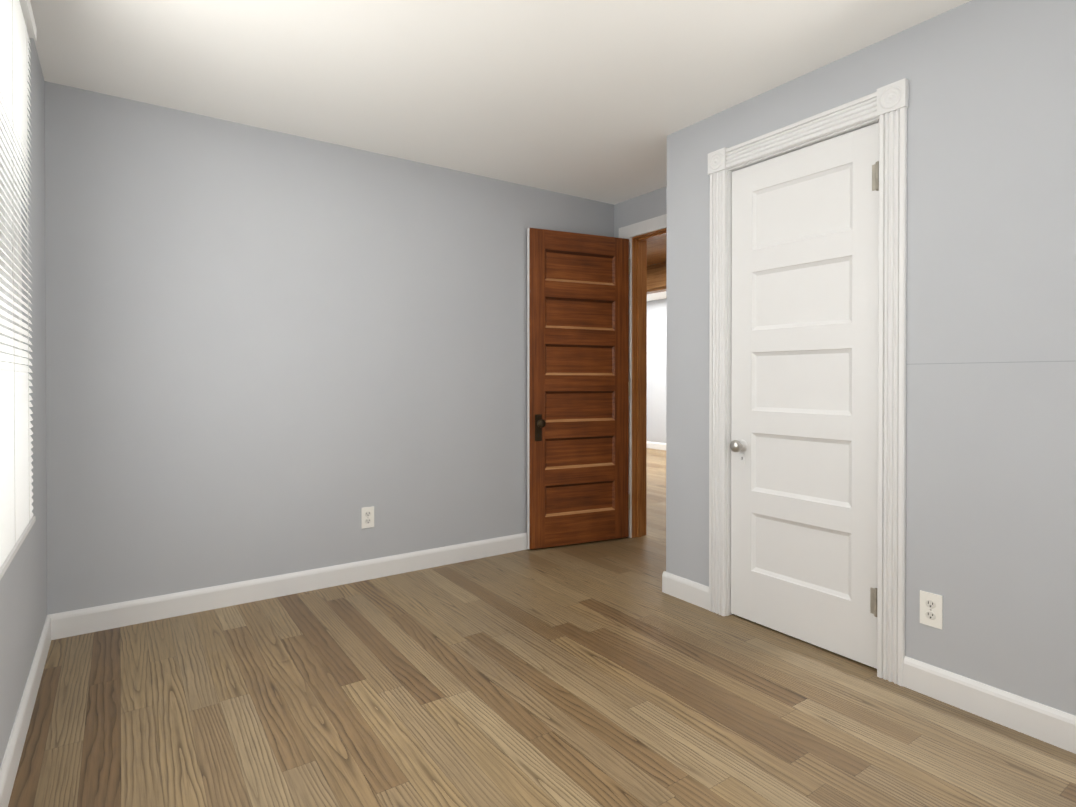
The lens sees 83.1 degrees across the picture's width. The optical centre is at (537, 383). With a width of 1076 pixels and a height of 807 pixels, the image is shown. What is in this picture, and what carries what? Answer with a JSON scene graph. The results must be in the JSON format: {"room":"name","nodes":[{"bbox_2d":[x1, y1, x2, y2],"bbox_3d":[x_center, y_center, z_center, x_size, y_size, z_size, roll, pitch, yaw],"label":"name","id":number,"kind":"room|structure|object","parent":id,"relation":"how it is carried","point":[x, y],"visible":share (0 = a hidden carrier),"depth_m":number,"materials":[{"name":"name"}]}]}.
{"room":"empty bedroom","nodes":[
{"label":"empty bedroom","id":0,"kind":"room"},
{"bbox_2d":[0,38,46,766],"bbox_3d":[-0.974,-0.081,0.862,0.120,2.330,4.211,0,0,-35],"label":"wall","id":1,"kind":"structure","parent":0,"point":[23,598],"depth_m":2.15,"materials":[{"name":"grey paint"}]},
{"bbox_2d":[0,86,21,371],"bbox_3d":[-1.373,-0.340,1.450,0.132,1.470,0.815,0,0,-35],"label":"window","id":2,"kind":"structure","parent":1,"relation":"in","point":[9,261],"depth_m":1.74,"materials":[{"name":"white paint"}]},
{"bbox_2d":[0,0,36,579],"bbox_3d":[-1.303,-0.326,1.498,0.035,1.492,0.819,0,0,-35],"label":"window blind","id":3,"kind":"object","parent":1,"relation":"attached to","point":[18,29],"visible":1,"depth_m":1.56,"materials":[{"name":"white plastic"}]},
{"bbox_2d":[0,615,50,806],"bbox_3d":[-0.919,1.031,0.907,0.014,0.105,3.971,0,0,-35],"label":"baseboard","id":4,"kind":"structure","parent":1,"relation":"attached to","point":[11,758],"depth_m":1.81,"materials":[{"name":"white paint"}]},
{"bbox_2d":[44,81,613,614],"bbox_3d":[-0.789,-0.098,3.474,3.150,2.330,0.120,0,0,-35],"label":"wall","id":5,"kind":"structure","parent":0,"point":[270,353],"depth_m":3.01,"materials":[{"name":"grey paint"}]},
{"bbox_2d":[49,532,527,639],"bbox_3d":[-0.751,1.015,3.426,3.150,0.105,0.014,0,0,-35],"label":"baseboard","id":6,"kind":"structure","parent":5,"relation":"attached to","point":[96,619],"depth_m":3.00,"materials":[{"name":"white paint"}]},
{"bbox_2d":[361,506,373,528],"bbox_3d":[-0.927,0.732,3.307,0.070,0.114,0.006,0,0,-35],"label":"electrical outlet","id":7,"kind":"object","parent":5,"relation":"attached to","point":[367,517],"visible":1,"depth_m":3.30,"materials":[{"name":"white plastic"}]},
{"bbox_2d":[30,0,970,300],"bbox_3d":[0.779,-1.331,4.723,7.399,0.120,8.590,0,0,-35],"label":"ceiling","id":8,"kind":"structure","parent":0,"point":[598,100],"depth_m":2.40,"materials":[{"name":"paint"}]},
{"bbox_2d":[647,235,666,265],"bbox_3d":[1.235,-1.262,4.985,1.663,0.020,8.258,0,0,-35],"label":"boards","id":9,"kind":"object","parent":8,"relation":"attached to","point":[656,250],"visible":0.02,"depth_m":5.75,"materials":[{"name":"brown wood"}]},
{"bbox_2d":[8,448,1075,806],"bbox_3d":[0.779,1.119,4.739,7.399,0.120,8.590,0,0,-35],"label":"floor","id":10,"kind":"structure","parent":0,"point":[600,674],"depth_m":2.00,"materials":[{"name":"wood"}]},
{"bbox_2d":[614,186,666,237],"bbox_3d":[0.441,-0.104,4.570,0.120,2.330,8.470,0,0,-35],"label":"wall","id":11,"kind":"structure","parent":0,"point":[647,206],"depth_m":4.09,"materials":[{"name":"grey paint"}]},
{"bbox_2d":[619,214,666,537],"bbox_3d":[0.913,-0.021,3.885,0.161,2.171,1.000,0,0,-35],"label":"door frame","id":12,"kind":"structure","parent":11,"relation":"attached to","point":[638,363],"depth_m":4.18,"materials":[{"name":"brown wood"}]},
{"bbox_2d":[527,228,629,548],"bbox_3d":[0.293,0.035,3.978,0.751,2.035,0.102,0,0,-25],"label":"wood door","id":13,"kind":"structure","parent":12,"relation":"attached to","point":[578,387],"depth_m":3.99,"materials":[{"name":"brown wood"}]},
{"bbox_2d":[647,299,665,442],"bbox_3d":[3.741,-0.119,6.846,0.120,2.330,8.470,0,0,-35],"label":"wall","id":14,"kind":"structure","parent":0,"point":[656,370],"depth_m":9.48,"materials":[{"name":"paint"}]},
{"bbox_2d":[647,441,665,449],"bbox_3d":[3.720,0.994,6.766,0.014,0.105,8.350,0,0,-35],"label":"baseboard","id":15,"kind":"structure","parent":14,"relation":"attached to","point":[656,445],"depth_m":9.47,"materials":[{"name":"white paint"}]},
{"bbox_2d":[666,0,1075,715],"bbox_3d":[1.529,-0.088,1.939,0.120,2.330,2.902,0,0,-35],"label":"wall","id":16,"kind":"structure","parent":0,"point":[990,502],"depth_m":1.98,"materials":[{"name":"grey paint"}]},
{"bbox_2d":[662,571,708,609],"bbox_3d":[0.728,1.018,2.989,0.014,0.105,0.304,0,0,-35],"label":"baseboard","id":17,"kind":"structure","parent":16,"relation":"attached to","point":[689,591],"depth_m":2.98,"materials":[{"name":"white paint"}]},
{"bbox_2d":[730,122,878,668],"bbox_3d":[1.067,0.047,2.513,0.101,2.033,0.667,0,0,-35],"label":"closet door","id":18,"kind":"structure","parent":16,"relation":"in","point":[804,398],"depth_m":2.49,"materials":[{"name":"white paint"}]},
{"bbox_2d":[708,78,908,685],"bbox_3d":[1.112,0.041,2.544,0.118,2.065,0.710,0,0,-35],"label":"door frame","id":19,"kind":"structure","parent":16,"relation":"attached to","point":[759,160],"depth_m":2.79,"materials":[{"name":"white paint"}]},
{"bbox_2d":[920,590,942,629],"bbox_3d":[1.352,0.779,2.089,0.006,0.114,0.070,0,0,-35],"label":"electrical outlet","id":20,"kind":"object","parent":16,"relation":"attached to","point":[931,609],"visible":1,"depth_m":2.08,"materials":[{"name":"white plastic"}]},
{"bbox_2d":[906,361,1071,364],"bbox_3d":[1.806,-0.063,1.432,0.001,0.002,1.753,0,0,-35],"label":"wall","id":21,"kind":"structure","parent":16,"relation":"attached to","point":[995,362],"depth_m":1.93,"materials":[{"name":"grey paint"}]},
{"bbox_2d":[903,656,1075,753],"bbox_3d":[1.799,1.028,1.437,0.014,0.105,1.758,0,0,-35],"label":"baseboard","id":22,"kind":"structure","parent":16,"relation":"attached to","point":[1047,724],"depth_m":1.93,"materials":[{"name":"white paint"}]},
{"bbox_3d":[1.964,-0.111,5.548,0.120,2.330,8.350,0,0,-35],"label":"wall","id":23,"kind":"structure","parent":0,"visible":0},
{"bbox_2d":[647,262,666,293],"bbox_3d":[1.353,-0.106,6.433,0.164,2.310,1.730,0,0,-35],"label":"trim","id":24,"kind":"structure","parent":23,"relation":"attached to","point":[656,278],"depth_m":6.43,"materials":[{"name":"brown wood"}]}
]}

